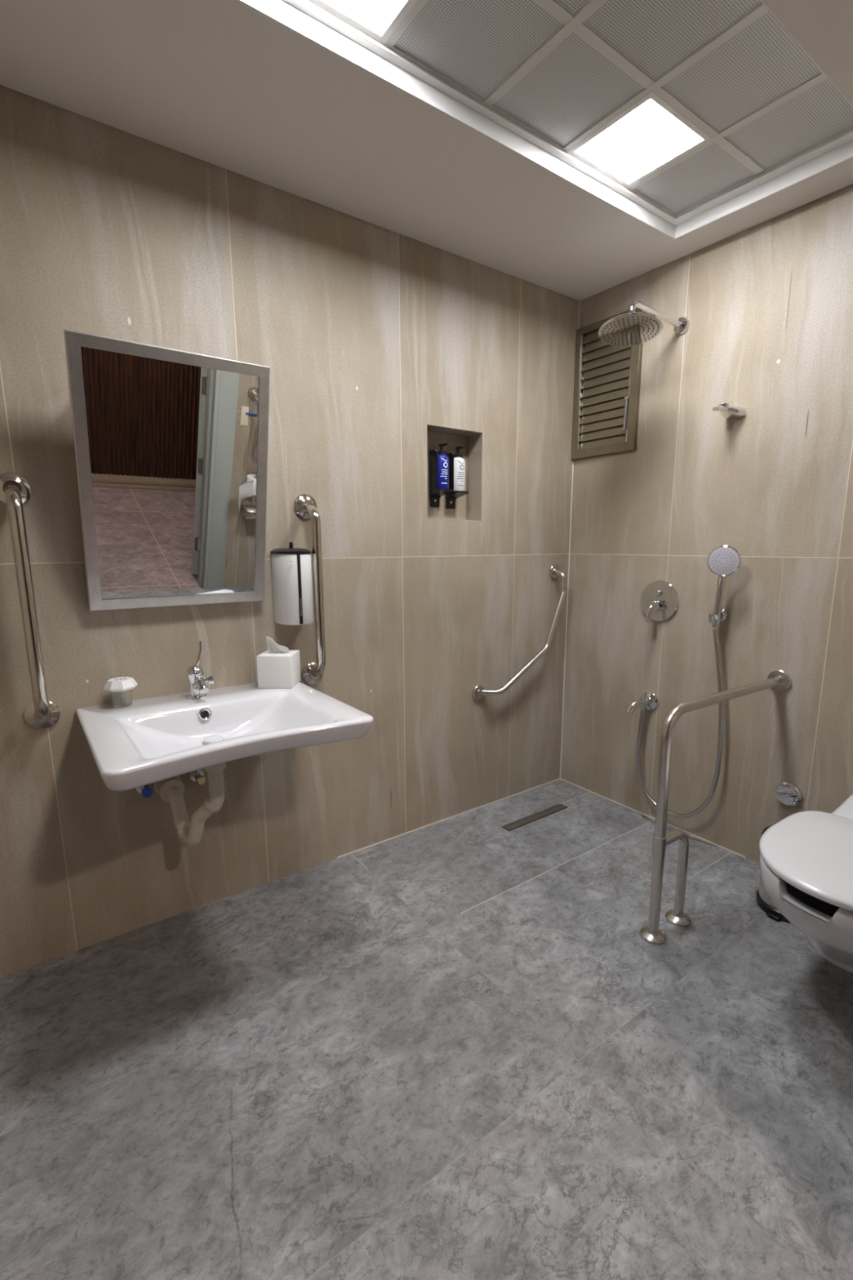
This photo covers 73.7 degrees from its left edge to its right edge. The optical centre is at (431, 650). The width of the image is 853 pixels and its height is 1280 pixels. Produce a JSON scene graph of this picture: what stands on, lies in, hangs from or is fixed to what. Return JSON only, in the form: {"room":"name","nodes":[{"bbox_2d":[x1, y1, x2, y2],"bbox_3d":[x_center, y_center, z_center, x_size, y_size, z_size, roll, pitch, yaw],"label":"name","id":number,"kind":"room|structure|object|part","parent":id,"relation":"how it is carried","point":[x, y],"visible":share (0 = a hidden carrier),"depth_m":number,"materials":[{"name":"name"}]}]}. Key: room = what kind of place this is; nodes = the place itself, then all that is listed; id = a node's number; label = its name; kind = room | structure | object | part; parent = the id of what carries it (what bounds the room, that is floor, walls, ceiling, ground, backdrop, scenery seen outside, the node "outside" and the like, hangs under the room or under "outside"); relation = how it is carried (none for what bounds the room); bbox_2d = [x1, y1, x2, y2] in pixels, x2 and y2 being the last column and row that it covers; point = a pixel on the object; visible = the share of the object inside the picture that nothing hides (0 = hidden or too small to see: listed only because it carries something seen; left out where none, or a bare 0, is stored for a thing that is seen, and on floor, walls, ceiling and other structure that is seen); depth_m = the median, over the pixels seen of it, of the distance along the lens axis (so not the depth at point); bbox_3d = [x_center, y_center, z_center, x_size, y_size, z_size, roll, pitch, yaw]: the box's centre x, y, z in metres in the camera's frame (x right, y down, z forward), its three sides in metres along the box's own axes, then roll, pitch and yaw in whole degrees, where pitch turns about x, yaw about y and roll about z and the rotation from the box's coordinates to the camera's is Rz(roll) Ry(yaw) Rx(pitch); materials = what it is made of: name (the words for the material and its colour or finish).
{"room":"accessible bathroom","nodes":[
{"label":"accessible bathroom","id":0,"kind":"room"},
{"bbox_2d":[0,84,579,977],"bbox_3d":[-0.438,-0.395,2.063,2.850,2.456,0.140,-8,13,-35],"label":"wall","id":1,"kind":"structure","parent":0,"point":[382,348],"depth_m":1.92,"materials":[{"name":"beige tile"}]},
{"bbox_2d":[0,471,60,728],"bbox_3d":[-1.066,-0.115,1.504,0.084,0.694,0.102,-8,13,-35],"label":"grab bar","id":2,"kind":"object","parent":1,"relation":"attached to","point":[15,490],"visible":1,"depth_m":1.47,"materials":[{"name":"metal"}]},
{"bbox_2d":[135,783,152,797],"bbox_3d":[-0.882,0.359,1.742,0.048,0.192,0.068,-8,13,-35],"label":"angle valve","id":3,"kind":"object","parent":1,"relation":"attached to","point":[146,791],"visible":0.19,"depth_m":1.73,"materials":[{"name":"blue plastic"}]},
{"bbox_3d":[-0.867,0.433,1.735,0.030,0.030,0.018,-8,13,-35],"label":"knob","id":4,"kind":"part","parent":3,"relation":"part of","materials":[{"name":"blue plastic"}]},
{"bbox_2d":[63,328,270,611],"bbox_3d":[-0.722,-0.469,1.633,0.503,0.692,0.189,-8,13,-35],"label":"wall mirror","id":5,"kind":"object","parent":1,"relation":"attached to","point":[171,445],"visible":1,"depth_m":1.60,"materials":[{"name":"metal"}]},
{"bbox_2d":[188,768,206,785],"bbox_3d":[-0.754,0.342,1.833,0.048,0.192,0.068,-8,13,-35],"label":"angle valve","id":6,"kind":"object","parent":1,"relation":"attached to","point":[197,775],"visible":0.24,"depth_m":1.83,"materials":[{"name":"metal"}]},
{"bbox_3d":[-0.740,0.416,1.827,0.030,0.030,0.018,-8,13,-35],"label":"knob","id":7,"kind":"part","parent":6,"relation":"part of","materials":[{"name":"gold metal"}]},
{"bbox_2d":[75,681,373,791],"bbox_3d":[-0.586,0.228,1.604,0.658,0.110,0.598,-8,13,-35],"label":"washbasin","id":8,"kind":"object","parent":1,"relation":"attached to","point":[149,740],"visible":0.95,"depth_m":1.56,"materials":[{"name":"white ceramic"}]},
{"bbox_2d":[103,676,137,707],"bbox_3d":[-0.904,0.122,1.660,0.081,0.080,0.081,-3,11,-13],"label":"glass jar","id":9,"kind":"object","parent":8,"relation":"on","point":[121,688],"visible":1,"depth_m":1.64,"materials":[{"name":"white"}]},
{"bbox_3d":[-0.904,0.098,1.655,0.081,0.031,0.081,6,12,31],"label":"lid","id":10,"kind":"part","parent":9,"relation":"part of","materials":[{"name":"white plastic"}]},
{"bbox_3d":[-0.904,0.136,1.663,0.057,0.050,0.057,-8,13,-35],"label":"glass","id":11,"kind":"part","parent":9,"relation":"part of","materials":[{"name":"white glass"}]},
{"bbox_2d":[154,763,226,846],"bbox_3d":[-0.733,0.425,1.726,0.320,0.320,0.093,8,13,37],"label":"trap","id":12,"kind":"object","parent":8,"relation":"attached to","point":[171,790],"visible":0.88,"depth_m":1.68,"materials":[{"name":"beige plastic"}]},
{"bbox_2d":[185,640,214,699],"bbox_3d":[-0.697,0.062,1.726,0.083,0.172,0.127,-8,13,-35],"label":"faucet","id":13,"kind":"object","parent":8,"relation":"on","point":[198,688],"visible":1,"depth_m":1.74,"materials":[{"name":"silver metal"}]},
{"bbox_3d":[-0.716,0.014,1.745,0.015,0.085,0.032,9,14,40],"label":"lever","id":14,"kind":"part","parent":13,"relation":"part of","materials":[{"name":"silver metal"}]},
{"bbox_3d":[-0.692,0.091,1.757,0.040,0.027,0.027,-2,11,-12],"label":"knob","id":15,"kind":"part","parent":13,"relation":"part of","materials":[{"name":"silver metal"}]},
{"bbox_2d":[256,635,301,688],"bbox_3d":[-0.509,0.033,1.900,0.112,0.164,0.112,0,11,2],"label":"tissue box","id":16,"kind":"object","parent":8,"relation":"on","point":[279,666],"visible":1,"depth_m":1.85,"materials":[{"name":"white cardboard"}]},
{"bbox_2d":[270,542,313,625],"bbox_3d":[-0.457,-0.227,1.916,0.122,0.271,0.113,-8,13,-35],"label":"wall dispenser","id":17,"kind":"object","parent":1,"relation":"attached to","point":[291,568],"visible":1,"depth_m":1.88,"materials":[{"name":"white plastic"}]},
{"bbox_3d":[-0.457,-0.332,1.896,0.122,0.018,0.113,-8,13,-35],"label":"lid","id":18,"kind":"part","parent":17,"relation":"part of","materials":[{"name":"black plastic"}]},
{"bbox_2d":[293,493,326,684],"bbox_3d":[-0.406,-0.200,1.977,0.084,0.673,0.102,-8,13,-35],"label":"grab bar","id":19,"kind":"object","parent":1,"relation":"attached to","point":[305,505],"visible":1,"depth_m":1.94,"materials":[{"name":"metal"}]},
{"bbox_2d":[429,443,452,506],"bbox_3d":[0.038,-0.721,2.342,0.062,0.249,0.080,-8,13,-35],"label":"soap dispenser","id":20,"kind":"object","parent":1,"relation":"attached to","point":[438,459],"visible":1,"depth_m":2.32,"materials":[{"name":"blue plastic"}]},
{"bbox_2d":[437,454,448,488],"bbox_3d":[0.042,-0.733,2.336,0.060,0.137,0.061,-8,13,-35],"label":"bottle","id":21,"kind":"object","parent":20,"relation":"on","point":[442,460],"depth_m":2.31,"materials":[{"name":"blue plastic"}]},
{"bbox_2d":[337,777,559,858],"bbox_3d":[0.154,0.746,2.620,1.300,0.005,0.005,-8,13,-35],"label":"baseboard","id":22,"kind":"structure","parent":1,"relation":"attached to","point":[453,816],"depth_m":2.54,"materials":[{"name":"beige"}]},
{"bbox_2d":[445,445,468,508],"bbox_3d":[0.107,-0.727,2.392,0.062,0.249,0.080,-8,13,-35],"label":"soap dispenser","id":23,"kind":"object","parent":1,"relation":"attached to","point":[456,462],"visible":0.94,"depth_m":2.37,"materials":[{"name":"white plastic"}]},
{"bbox_2d":[453,457,465,491],"bbox_3d":[0.111,-0.738,2.386,0.060,0.137,0.061,-8,13,-35],"label":"bottle","id":24,"kind":"object","parent":23,"relation":"on","point":[459,462],"depth_m":2.36,"materials":[{"name":"white plastic"}]},
{"bbox_2d":[471,564,567,699],"bbox_3d":[0.418,-0.093,2.623,0.540,0.593,0.086,-8,13,-35],"label":"grab bar","id":25,"kind":"object","parent":1,"relation":"attached to","point":[478,691],"visible":1,"depth_m":2.67,"materials":[{"name":"metal"}]},
{"bbox_2d":[560,460,573,778],"bbox_3d":[0.676,-0.115,2.848,0.004,1.603,0.004,-8,13,-35],"label":"trim","id":26,"kind":"structure","parent":1,"relation":"attached to","point":[572,460],"depth_m":2.83,"materials":[{"name":"beige"}]},
{"bbox_2d":[0,779,852,1279],"bbox_3d":[0.099,0.994,1.577,3.050,0.100,2.170,-8,13,-35],"label":"floor","id":27,"kind":"structure","parent":0,"point":[455,1048],"depth_m":1.31,"materials":[{"name":"grey tile"}]},
{"bbox_2d":[502,804,567,831],"bbox_3d":[0.474,0.758,2.583,0.380,0.013,0.047,-8,13,-35],"label":"floor drain","id":28,"kind":"object","parent":27,"relation":"in","point":[540,815],"visible":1,"depth_m":2.57,"materials":[{"name":"black metal"}]},
{"bbox_2d":[639,669,791,944],"bbox_3d":[0.966,0.487,1.916,0.745,0.767,0.080,-8,13,-35],"label":"grab rail","id":29,"kind":"object","parent":27,"relation":"on","point":[778,680],"visible":1,"depth_m":1.76,"materials":[{"name":"metal"}]},
{"bbox_2d":[755,825,791,923],"bbox_3d":[1.200,0.745,1.905,0.200,0.264,0.189,-8,13,-35],"label":"pedal bin","id":30,"kind":"object","parent":27,"relation":"on","point":[763,901],"visible":0.16,"depth_m":1.91,"materials":[{"name":"silver plastic"}]},
{"bbox_3d":[1.204,0.622,1.886,0.186,0.016,0.186,-8,13,-35],"label":"lid","id":31,"kind":"part","parent":30,"relation":"part of","materials":[{"name":"black plastic"}]},
{"bbox_2d":[0,0,852,301],"bbox_3d":[0.113,-1.395,1.016,2.950,0.210,2.160,-8,13,-35],"label":"ceiling","id":32,"kind":"structure","parent":0,"point":[225,84],"depth_m":1.49,"materials":[{"name":"paint"}]},
{"bbox_2d":[308,0,417,44],"bbox_3d":[-0.144,-1.363,1.112,0.290,0.012,0.281,-8,13,-35],"label":"recessed light","id":33,"kind":"object","parent":32,"relation":"in","point":[378,20],"visible":1,"depth_m":1.23,"materials":[{"name":"white paint"}]},
{"bbox_2d":[325,0,405,33],"bbox_3d":[-0.144,-1.365,1.111,0.266,0.006,0.257,-8,13,-35],"label":"diffuser","id":34,"kind":"object","parent":33,"relation":"attached to","point":[367,16],"depth_m":1.23,"materials":[{"name":"white plastic"}]},
{"bbox_2d":[394,0,564,99],"bbox_3d":[0.103,-1.399,1.288,0.286,0.008,0.277,-8,13,-35],"label":"ceiling panel","id":35,"kind":"object","parent":32,"relation":"attached to","point":[477,45],"visible":1,"depth_m":1.30,"materials":[{"name":"white metal"}]},
{"bbox_2d":[238,0,852,239],"bbox_3d":[0.060,-1.324,1.087,2.471,0.044,0.619,-8,13,-35],"label":"trim","id":36,"kind":"structure","parent":32,"relation":"attached to","point":[300,16],"depth_m":1.57,"materials":[{"name":"white paint"}]},
{"bbox_2d":[493,31,644,146],"bbox_3d":[0.350,-1.433,1.464,0.284,0.008,0.277,-8,13,-35],"label":"ceiling panel","id":37,"kind":"object","parent":32,"relation":"attached to","point":[575,86],"visible":1,"depth_m":1.46,"materials":[{"name":"white metal"}]},
{"bbox_2d":[555,0,590,15],"bbox_3d":[0.276,-1.357,1.055,0.286,0.008,0.270,-8,13,-35],"label":"ceiling panel","id":38,"kind":"object","parent":32,"relation":"attached to","point":[573,6],"visible":1,"depth_m":1.22,"materials":[{"name":"white metal"}]},
{"bbox_2d":[384,0,852,216],"bbox_3d":[0.059,-1.364,1.079,2.409,0.023,0.591,-8,13,-35],"label":"grid","id":39,"kind":"structure","parent":32,"relation":"attached to","point":[571,23],"depth_m":1.41,"materials":[{"name":"silver metal"}]},
{"bbox_2d":[566,91,711,188],"bbox_3d":[0.598,-1.464,1.642,0.292,0.012,0.281,-8,13,-35],"label":"recessed light","id":40,"kind":"object","parent":32,"relation":"in","point":[651,135],"visible":1,"depth_m":1.64,"materials":[{"name":"white paint"}]},
{"bbox_2d":[582,0,761,80],"bbox_3d":[0.523,-1.390,1.231,0.284,0.008,0.270,-8,13,-35],"label":"ceiling panel","id":41,"kind":"object","parent":32,"relation":"attached to","point":[656,36],"visible":1,"depth_m":1.27,"materials":[{"name":"white metal"}]},
{"bbox_2d":[634,142,755,213],"bbox_3d":[0.834,-1.499,1.810,0.257,0.008,0.277,-8,13,-35],"label":"ceiling panel","id":42,"kind":"object","parent":32,"relation":"attached to","point":[712,170],"visible":0.94,"depth_m":1.80,"materials":[{"name":"white metal"}]},
{"bbox_2d":[662,11,821,132],"bbox_3d":[0.770,-1.424,1.408,0.288,0.008,0.270,-8,13,-35],"label":"ceiling panel","id":43,"kind":"object","parent":32,"relation":"attached to","point":[761,63],"visible":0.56,"depth_m":1.40,"materials":[{"name":"white metal"}]},
{"bbox_2d":[724,78,852,168],"bbox_3d":[1.007,-1.456,1.577,0.257,0.008,0.270,-8,13,-35],"label":"ceiling panel","id":44,"kind":"object","parent":32,"relation":"attached to","point":[819,113],"visible":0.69,"depth_m":1.57,"materials":[{"name":"white metal"}]},
{"bbox_2d":[560,183,852,863],"bbox_3d":[1.327,-0.387,1.993,0.120,2.456,2.050,-8,13,-35],"label":"wall","id":45,"kind":"structure","parent":0,"point":[767,305],"depth_m":2.15,"materials":[{"name":"beige tile"}]},
{"bbox_2d":[577,302,580,328],"bbox_3d":[0.672,-1.523,2.586,0.004,0.116,0.004,-8,13,-35],"label":"trim","id":46,"kind":"structure","parent":45,"relation":"attached to","point":[579,302],"depth_m":2.59,"materials":[{"name":"beige metal"}]},
{"bbox_2d":[570,308,644,459],"bbox_3d":[0.795,-1.161,2.528,0.099,0.566,0.342,-8,13,-35],"label":"air vent","id":47,"kind":"object","parent":45,"relation":"in","point":[607,378],"visible":0.93,"depth_m":2.52,"materials":[{"name":"brown metal"}]},
{"bbox_3d":[0.685,-1.184,2.616,0.005,0.498,0.008,-8,13,-35],"label":"clip rail","id":48,"kind":"part","parent":47,"relation":"part of","materials":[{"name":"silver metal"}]},
{"bbox_3d":[0.834,-1.016,2.429,0.015,0.136,0.024,-8,13,-35],"label":"lever","id":49,"kind":"part","parent":47,"relation":"part of","materials":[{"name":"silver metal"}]},
{"bbox_3d":[0.842,-1.145,2.405,0.005,0.498,0.008,-8,13,-35],"label":"clip rail","id":50,"kind":"part","parent":47,"relation":"part of","materials":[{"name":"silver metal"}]},
{"bbox_2d":[626,691,658,715],"bbox_3d":[0.904,0.230,2.464,0.155,0.085,0.082,-8,13,-35],"label":"spout","id":51,"kind":"object","parent":45,"relation":"attached to","point":[649,700],"visible":1,"depth_m":2.47,"materials":[{"name":"silver metal"}]},
{"bbox_3d":[0.897,0.241,2.463,0.141,0.064,0.033,-7,13,-33],"label":"spout","id":52,"kind":"part","parent":51,"relation":"part of","materials":[{"name":"silver metal"}]},
{"bbox_2d":[640,705,645,710],"bbox_3d":[0.926,0.245,2.487,0.020,0.029,0.020,-8,13,-35],"label":"outlet","id":53,"kind":"object","parent":51,"relation":"attached to","point":[643,707],"depth_m":2.48,"materials":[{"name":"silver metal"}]},
{"bbox_2d":[598,300,689,346],"bbox_3d":[0.800,-1.204,2.091,0.438,0.134,0.219,-8,13,-35],"label":"shower","id":54,"kind":"object","parent":45,"relation":"attached to","point":[631,328],"visible":1,"depth_m":2.04,"materials":[{"name":"silver metal"}]},
{"bbox_3d":[0.836,-1.228,2.116,0.327,0.078,0.023,-8,13,-35],"label":"arm","id":55,"kind":"part","parent":54,"relation":"part of","materials":[{"name":"silver metal"}]},
{"bbox_2d":[560,778,745,857],"bbox_3d":[0.958,0.745,2.616,0.005,0.005,0.945,-8,13,-35],"label":"baseboard","id":56,"kind":"structure","parent":45,"relation":"attached to","point":[686,832],"depth_m":2.56,"materials":[{"name":"beige"}]},
{"bbox_2d":[640,580,679,622],"bbox_3d":[0.937,-0.207,2.394,0.087,0.175,0.174,-8,13,-35],"label":"shower mixer","id":57,"kind":"object","parent":45,"relation":"attached to","point":[660,600],"visible":1,"depth_m":2.39,"materials":[{"name":"silver metal"}]},
{"bbox_3d":[0.921,-0.159,2.391,0.049,0.083,0.028,-8,13,-35],"label":"lever","id":58,"kind":"part","parent":57,"relation":"part of","materials":[{"name":"silver metal"}]},
{"bbox_2d":[636,545,741,817],"bbox_3d":[1.026,0.147,2.317,0.110,1.131,0.386,-8,13,-35],"label":"shower","id":59,"kind":"object","parent":45,"relation":"attached to","point":[723,561],"visible":0.95,"depth_m":2.18,"materials":[{"name":"silver metal"}]},
{"bbox_3d":[1.075,-0.330,2.090,0.105,0.104,0.015,8,13,38],"label":"spray plate","id":60,"kind":"part","parent":59,"relation":"part of","materials":[{"name":"grey plastic"}]},
{"bbox_3d":[1.086,-0.234,2.118,0.062,0.309,0.109,-8,13,-35],"label":"handle","id":61,"kind":"part","parent":59,"relation":"part of","materials":[{"name":"silver metal"}]},
{"bbox_2d":[712,403,746,419],"bbox_3d":[1.071,-0.868,2.054,0.116,0.045,0.073,-8,13,-35],"label":"wall bracket","id":62,"kind":"object","parent":45,"relation":"attached to","point":[728,412],"visible":1,"depth_m":2.05,"materials":[{"name":"silver metal"}]},
{"bbox_2d":[718,403,728,407],"bbox_3d":[1.055,-0.882,2.053,0.036,0.016,0.036,-8,13,-35],"label":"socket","id":63,"kind":"object","parent":62,"relation":"attached to","point":[722,405],"depth_m":2.04,"materials":[{"name":"silver metal"}]},
{"bbox_2d":[774,781,803,806],"bbox_3d":[1.297,0.524,2.073,0.036,0.092,0.092,-8,13,-35],"label":"valve","id":64,"kind":"object","parent":45,"relation":"attached to","point":[788,793],"visible":1,"depth_m":2.06,"materials":[{"name":"silver metal"}]},
{"bbox_3d":[1.288,0.525,2.067,0.014,0.050,0.071,-8,13,-35],"label":"handle","id":65,"kind":"part","parent":64,"relation":"part of","materials":[{"name":"silver metal"}]},
{"bbox_2d":[759,794,852,973],"bbox_3d":[1.207,0.658,1.552,0.813,0.353,0.418,-8,13,-35],"label":"toilet","id":66,"kind":"object","parent":45,"relation":"attached to","point":[806,856],"visible":1,"depth_m":1.41,"materials":[{"name":"white ceramic"}]},
{"bbox_3d":[1.067,0.530,1.425,0.469,0.024,0.418,-8,13,-35],"label":"lid","id":67,"kind":"part","parent":66,"relation":"part of","materials":[{"name":"white plastic"}]}
]}

